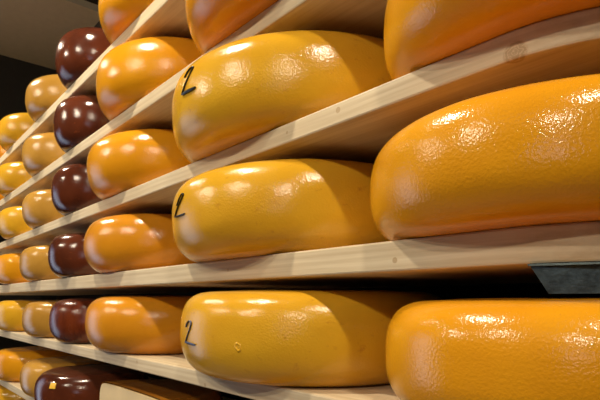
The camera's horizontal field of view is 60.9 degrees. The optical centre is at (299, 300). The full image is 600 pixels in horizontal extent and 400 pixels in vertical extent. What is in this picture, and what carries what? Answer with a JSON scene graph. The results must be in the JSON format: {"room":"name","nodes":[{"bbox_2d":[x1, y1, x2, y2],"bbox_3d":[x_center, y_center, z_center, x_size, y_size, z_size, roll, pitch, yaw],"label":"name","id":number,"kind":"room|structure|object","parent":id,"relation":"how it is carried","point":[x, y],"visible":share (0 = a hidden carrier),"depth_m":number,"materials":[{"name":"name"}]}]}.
{"room":"food shop","nodes":[
{"label":"food shop","id":0,"kind":"room"},
{"bbox_2d":[0,55,56,349],"bbox_3d":[-2.704,0.085,1.788,3.440,2.830,0.100,0,0,-41],"label":"wall","id":1,"kind":"structure","parent":0,"point":[16,75],"depth_m":2.74,"materials":[{"name":"paint"}]},
{"bbox_2d":[0,0,98,69],"bbox_3d":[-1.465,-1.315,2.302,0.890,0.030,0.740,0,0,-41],"label":"ceiling","id":2,"kind":"structure","parent":1,"relation":"attached to","point":[31,31],"depth_m":2.40,"materials":[{"name":"beige paint"}]},
{"bbox_2d":[85,0,98,4],"bbox_3d":[-0.951,-1.355,-0.245,3.440,0.050,5.270,0,0,-41],"label":"ceiling","id":3,"kind":"structure","parent":0,"point":[96,2],"depth_m":2.27,"materials":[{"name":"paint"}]},
{"bbox_2d":[57,20,599,399],"bbox_3d":[0.390,0.085,0.911,0.100,2.830,5.470,0,0,-41],"label":"wall","id":4,"kind":"structure","parent":0,"point":[525,290],"depth_m":0.94,"materials":[{"name":"paint"}]},
{"bbox_2d":[0,0,191,165],"bbox_3d":[-0.456,-0.525,1.472,0.438,0.024,3.075,0,0,-41],"label":"shelf board","id":5,"kind":"object","parent":4,"relation":"attached to","point":[162,17],"visible":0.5,"depth_m":0.99,"materials":[{"name":"brown wood"}]},
{"bbox_2d":[0,146,5,157],"bbox_3d":[-1.180,-0.593,2.152,0.300,0.112,0.301,0,0,-41],"label":"cheese wheel","id":6,"kind":"object","parent":5,"relation":"on","point":[2,151],"visible":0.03,"depth_m":2.00,"materials":[{"name":"orange food"}]},
{"bbox_2d":[0,113,34,150],"bbox_3d":[-0.936,-0.593,1.869,0.301,0.112,0.300,0,0,-41],"label":"cheese wheel","id":7,"kind":"object","parent":5,"relation":"on","point":[12,126],"visible":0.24,"depth_m":1.73,"materials":[{"name":"food"}]},
{"bbox_2d":[25,74,66,121],"bbox_3d":[-0.677,-0.592,1.561,0.289,0.109,0.290,0,0,-41],"label":"cheese wheel","id":8,"kind":"object","parent":5,"relation":"on","point":[42,92],"visible":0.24,"depth_m":1.43,"materials":[{"name":"food"}]},
{"bbox_2d":[55,27,110,88],"bbox_3d":[-0.502,-0.600,1.315,0.233,0.127,0.234,0,0,-41],"label":"cheese wheel","id":9,"kind":"object","parent":5,"relation":"on","point":[78,49],"visible":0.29,"depth_m":1.21,"materials":[{"name":"brown food"}]},
{"bbox_2d":[98,0,153,43],"bbox_3d":[-0.241,-0.597,1.097,0.358,0.120,0.358,0,0,-41],"label":"cheese wheel","id":10,"kind":"object","parent":5,"relation":"on","point":[115,16],"visible":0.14,"depth_m":0.98,"materials":[{"name":"orange food"}]},
{"bbox_2d":[0,377,235,399],"bbox_3d":[-0.456,0.301,1.472,0.438,0.024,3.075,0,0,-41],"label":"shelf board","id":11,"kind":"object","parent":4,"relation":"attached to","point":[15,387],"visible":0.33,"depth_m":1.73,"materials":[{"name":"brown wood"}]},
{"bbox_2d":[0,346,77,381],"bbox_3d":[-0.995,0.233,1.937,0.300,0.112,0.301,0,0,-41],"label":"cheese wheel","id":12,"kind":"object","parent":11,"relation":"on","point":[12,360],"visible":0.44,"depth_m":1.80,"materials":[{"name":"orange food"}]},
{"bbox_2d":[20,356,109,396],"bbox_3d":[-0.720,0.235,1.610,0.290,0.109,0.291,0,0,-41],"label":"cheese wheel","id":13,"kind":"object","parent":11,"relation":"on","point":[31,370],"visible":0.39,"depth_m":1.50,"materials":[{"name":"food"}]},
{"bbox_2d":[34,364,147,399],"bbox_3d":[-0.544,0.232,1.346,0.280,0.114,0.280,0,0,-41],"label":"cheese wheel","id":14,"kind":"object","parent":11,"relation":"on","point":[76,382],"visible":0.6,"depth_m":1.24,"materials":[{"name":"brown food"}]},
{"bbox_2d":[100,379,222,399],"bbox_3d":[-0.260,0.231,1.050,0.180,0.116,0.356,0,0,-41],"label":"cheese","id":15,"kind":"object","parent":11,"relation":"on","point":[138,389],"visible":0.8,"depth_m":1.01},
{"bbox_2d":[0,0,387,211],"bbox_3d":[-0.456,-0.366,1.472,0.438,0.024,3.075,0,0,-41],"label":"shelf board","id":16,"kind":"object","parent":4,"relation":"attached to","point":[365,17],"visible":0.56,"depth_m":0.69,"materials":[{"name":"brown wood"}]},
{"bbox_2d":[0,161,31,196],"bbox_3d":[-0.958,-0.434,1.895,0.300,0.112,0.300,0,0,-41],"label":"cheese wheel","id":17,"kind":"object","parent":16,"relation":"on","point":[13,175],"visible":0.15,"depth_m":1.75,"materials":[{"name":"food"}]},
{"bbox_2d":[22,132,64,176],"bbox_3d":[-0.701,-0.435,1.589,0.291,0.114,0.289,0,0,-41],"label":"cheese wheel","id":18,"kind":"object","parent":16,"relation":"on","point":[40,150],"visible":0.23,"depth_m":1.46,"materials":[{"name":"food"}]},
{"bbox_2d":[53,95,109,152],"bbox_3d":[-0.514,-0.443,1.330,0.234,0.129,0.234,0,0,-41],"label":"cheese wheel","id":19,"kind":"object","parent":16,"relation":"on","point":[76,118],"visible":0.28,"depth_m":1.22,"materials":[{"name":"brown food"}]},
{"bbox_2d":[96,36,200,120],"bbox_3d":[-0.252,-0.441,1.110,0.358,0.126,0.359,0,0,-41],"label":"cheese wheel","id":20,"kind":"object","parent":16,"relation":"on","point":[132,69],"visible":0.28,"depth_m":0.94,"materials":[{"name":"orange food"}]},
{"bbox_2d":[185,0,277,55],"bbox_3d":[0.044,-0.440,0.790,0.432,0.124,0.433,0,0,-41],"label":"cheese wheel","id":21,"kind":"object","parent":16,"relation":"on","point":[210,22],"visible":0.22,"depth_m":0.69,"materials":[{"name":"orange food"}]},
{"bbox_2d":[0,330,399,399],"bbox_3d":[-0.456,0.120,1.472,0.438,0.024,3.075,0,0,-41],"label":"shelf board","id":22,"kind":"object","parent":4,"relation":"attached to","point":[172,366],"visible":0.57,"depth_m":0.81,"materials":[{"name":"brown wood"}]},
{"bbox_2d":[0,300,59,330],"bbox_3d":[-0.970,0.052,1.909,0.299,0.112,0.300,0,0,-41],"label":"cheese wheel","id":23,"kind":"object","parent":22,"relation":"on","point":[11,311],"visible":0.35,"depth_m":1.77,"materials":[{"name":"food"}]},
{"bbox_2d":[22,301,56,337],"bbox_3d":[-0.701,0.053,1.589,0.289,0.109,0.290,0,0,-41],"label":"cheese wheel","id":24,"kind":"object","parent":22,"relation":"on","point":[35,315],"visible":0.35,"depth_m":1.46,"materials":[{"name":"food"}]},
{"bbox_2d":[49,298,95,343],"bbox_3d":[-0.537,0.050,1.356,0.234,0.114,0.235,0,0,-41],"label":"cheese wheel","id":25,"kind":"object","parent":22,"relation":"on","point":[67,316],"visible":0.38,"depth_m":1.25,"materials":[{"name":"brown food"}]},
{"bbox_2d":[85,295,193,354],"bbox_3d":[-0.294,0.048,1.159,0.358,0.120,0.357,0,0,-41],"label":"cheese wheel","id":26,"kind":"object","parent":22,"relation":"on","point":[151,325],"visible":0.61,"depth_m":0.99,"materials":[{"name":"orange food"}]},
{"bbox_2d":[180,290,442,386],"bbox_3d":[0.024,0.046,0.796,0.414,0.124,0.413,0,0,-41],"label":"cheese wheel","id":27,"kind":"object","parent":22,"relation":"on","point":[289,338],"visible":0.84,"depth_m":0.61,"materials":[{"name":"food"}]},
{"bbox_2d":[386,297,599,399],"bbox_3d":[0.265,0.052,0.490,0.360,0.112,0.360,0,0,-41],"label":"cheese wheel","id":28,"kind":"object","parent":22,"relation":"on","point":[544,348],"visible":1,"depth_m":0.37,"materials":[{"name":"orange food"}]},
{"bbox_2d":[0,7,599,254],"bbox_3d":[-0.456,-0.206,1.472,0.438,0.024,3.075,0,0,-41],"label":"shelf board","id":29,"kind":"object","parent":4,"relation":"attached to","point":[355,128],"visible":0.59,"depth_m":0.53,"materials":[{"name":"brown wood"}]},
{"bbox_2d":[0,206,31,239],"bbox_3d":[-0.936,-0.275,1.869,0.300,0.112,0.300,0,0,-41],"label":"cheese wheel","id":30,"kind":"object","parent":29,"relation":"on","point":[12,223],"visible":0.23,"depth_m":1.73,"materials":[{"name":"food"}]},
{"bbox_2d":[22,189,63,228],"bbox_3d":[-0.701,-0.273,1.589,0.290,0.109,0.291,0,0,-41],"label":"cheese wheel","id":31,"kind":"object","parent":29,"relation":"on","point":[38,209],"visible":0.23,"depth_m":1.46,"materials":[{"name":"food"}]},
{"bbox_2d":[51,163,101,215],"bbox_3d":[-0.526,-0.281,1.342,0.234,0.124,0.235,0,0,-41],"label":"cheese wheel","id":32,"kind":"object","parent":29,"relation":"on","point":[71,191],"visible":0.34,"depth_m":1.24,"materials":[{"name":"brown food"}]},
{"bbox_2d":[87,129,191,199],"bbox_3d":[-0.288,-0.282,1.151,0.358,0.127,0.358,0,0,-41],"label":"cheese wheel","id":33,"kind":"object","parent":29,"relation":"on","point":[119,162],"visible":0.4,"depth_m":0.98,"materials":[{"name":"orange food"}]},
{"bbox_2d":[172,30,391,162],"bbox_3d":[0.014,-0.281,0.823,0.434,0.124,0.434,0,0,-41],"label":"cheese wheel","id":34,"kind":"object","parent":29,"relation":"on","point":[239,91],"visible":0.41,"depth_m":0.62,"materials":[{"name":"food"}]},
{"bbox_2d":[384,0,599,79],"bbox_3d":[0.265,-0.272,0.493,0.364,0.107,0.365,0,0,-41],"label":"cheese wheel","id":35,"kind":"object","parent":29,"relation":"on","point":[418,34],"visible":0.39,"depth_m":0.42,"materials":[{"name":"orange food"}]},
{"bbox_2d":[0,221,599,295],"bbox_3d":[-0.456,-0.044,1.472,0.438,0.030,3.075,0,0,-41],"label":"shelf board","id":36,"kind":"object","parent":4,"relation":"attached to","point":[495,256],"visible":0.98,"depth_m":0.58,"materials":[{"name":"brown wood"}]},
{"bbox_2d":[0,253,30,284],"bbox_3d":[-0.970,-0.116,1.909,0.301,0.112,0.300,0,0,-41],"label":"cheese wheel","id":37,"kind":"object","parent":36,"relation":"on","point":[10,273],"visible":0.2,"depth_m":1.77,"materials":[{"name":"orange food"}]},
{"bbox_2d":[19,245,60,281],"bbox_3d":[-0.725,-0.114,1.619,0.290,0.109,0.291,0,0,-41],"label":"cheese wheel","id":38,"kind":"object","parent":36,"relation":"on","point":[33,261],"visible":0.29,"depth_m":1.49,"materials":[{"name":"food"}]},
{"bbox_2d":[48,233,101,277],"bbox_3d":[-0.544,-0.117,1.364,0.235,0.114,0.234,0,0,-41],"label":"cheese wheel","id":39,"kind":"object","parent":36,"relation":"on","point":[66,257],"visible":0.41,"depth_m":1.26,"materials":[{"name":"brown food"}]},
{"bbox_2d":[83,213,196,273],"bbox_3d":[-0.300,-0.120,1.165,0.358,0.120,0.359,0,0,-41],"label":"cheese wheel","id":40,"kind":"object","parent":36,"relation":"on","point":[124,242],"visible":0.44,"depth_m":1.00,"materials":[{"name":"orange food"}]},
{"bbox_2d":[172,159,388,262],"bbox_3d":[0.006,-0.122,0.816,0.414,0.124,0.412,0,0,-41],"label":"cheese wheel","id":41,"kind":"object","parent":36,"relation":"on","point":[266,207],"visible":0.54,"depth_m":0.63,"materials":[{"name":"food"}]},
{"bbox_2d":[370,73,599,240],"bbox_3d":[0.251,-0.112,0.506,0.361,0.105,0.360,0,0,-41],"label":"cheese wheel","id":42,"kind":"object","parent":36,"relation":"on","point":[529,154],"visible":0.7,"depth_m":0.37,"materials":[{"name":"orange food"}]},
{"bbox_2d":[527,262,599,293],"bbox_3d":[0.309,-0.017,0.350,0.279,0.024,0.033,0,0,27],"label":"metal rail","id":43,"kind":"object","parent":36,"relation":"attached to","point":[572,277],"visible":1,"depth_m":0.39,"materials":[{"name":"metal"}]},
{"bbox_3d":[-0.456,0.452,1.472,0.438,0.024,3.075,0,0,-41],"label":"shelf board","id":44,"kind":"object","parent":4,"relation":"attached to","visible":0},
{"bbox_2d":[0,385,22,399],"bbox_3d":[-1.082,0.384,2.038,0.299,0.112,0.300,0,0,-41],"label":"cheese wheel","id":45,"kind":"object","parent":44,"relation":"on","point":[5,394],"visible":0.09,"depth_m":1.90,"materials":[{"name":"food"}]}
]}

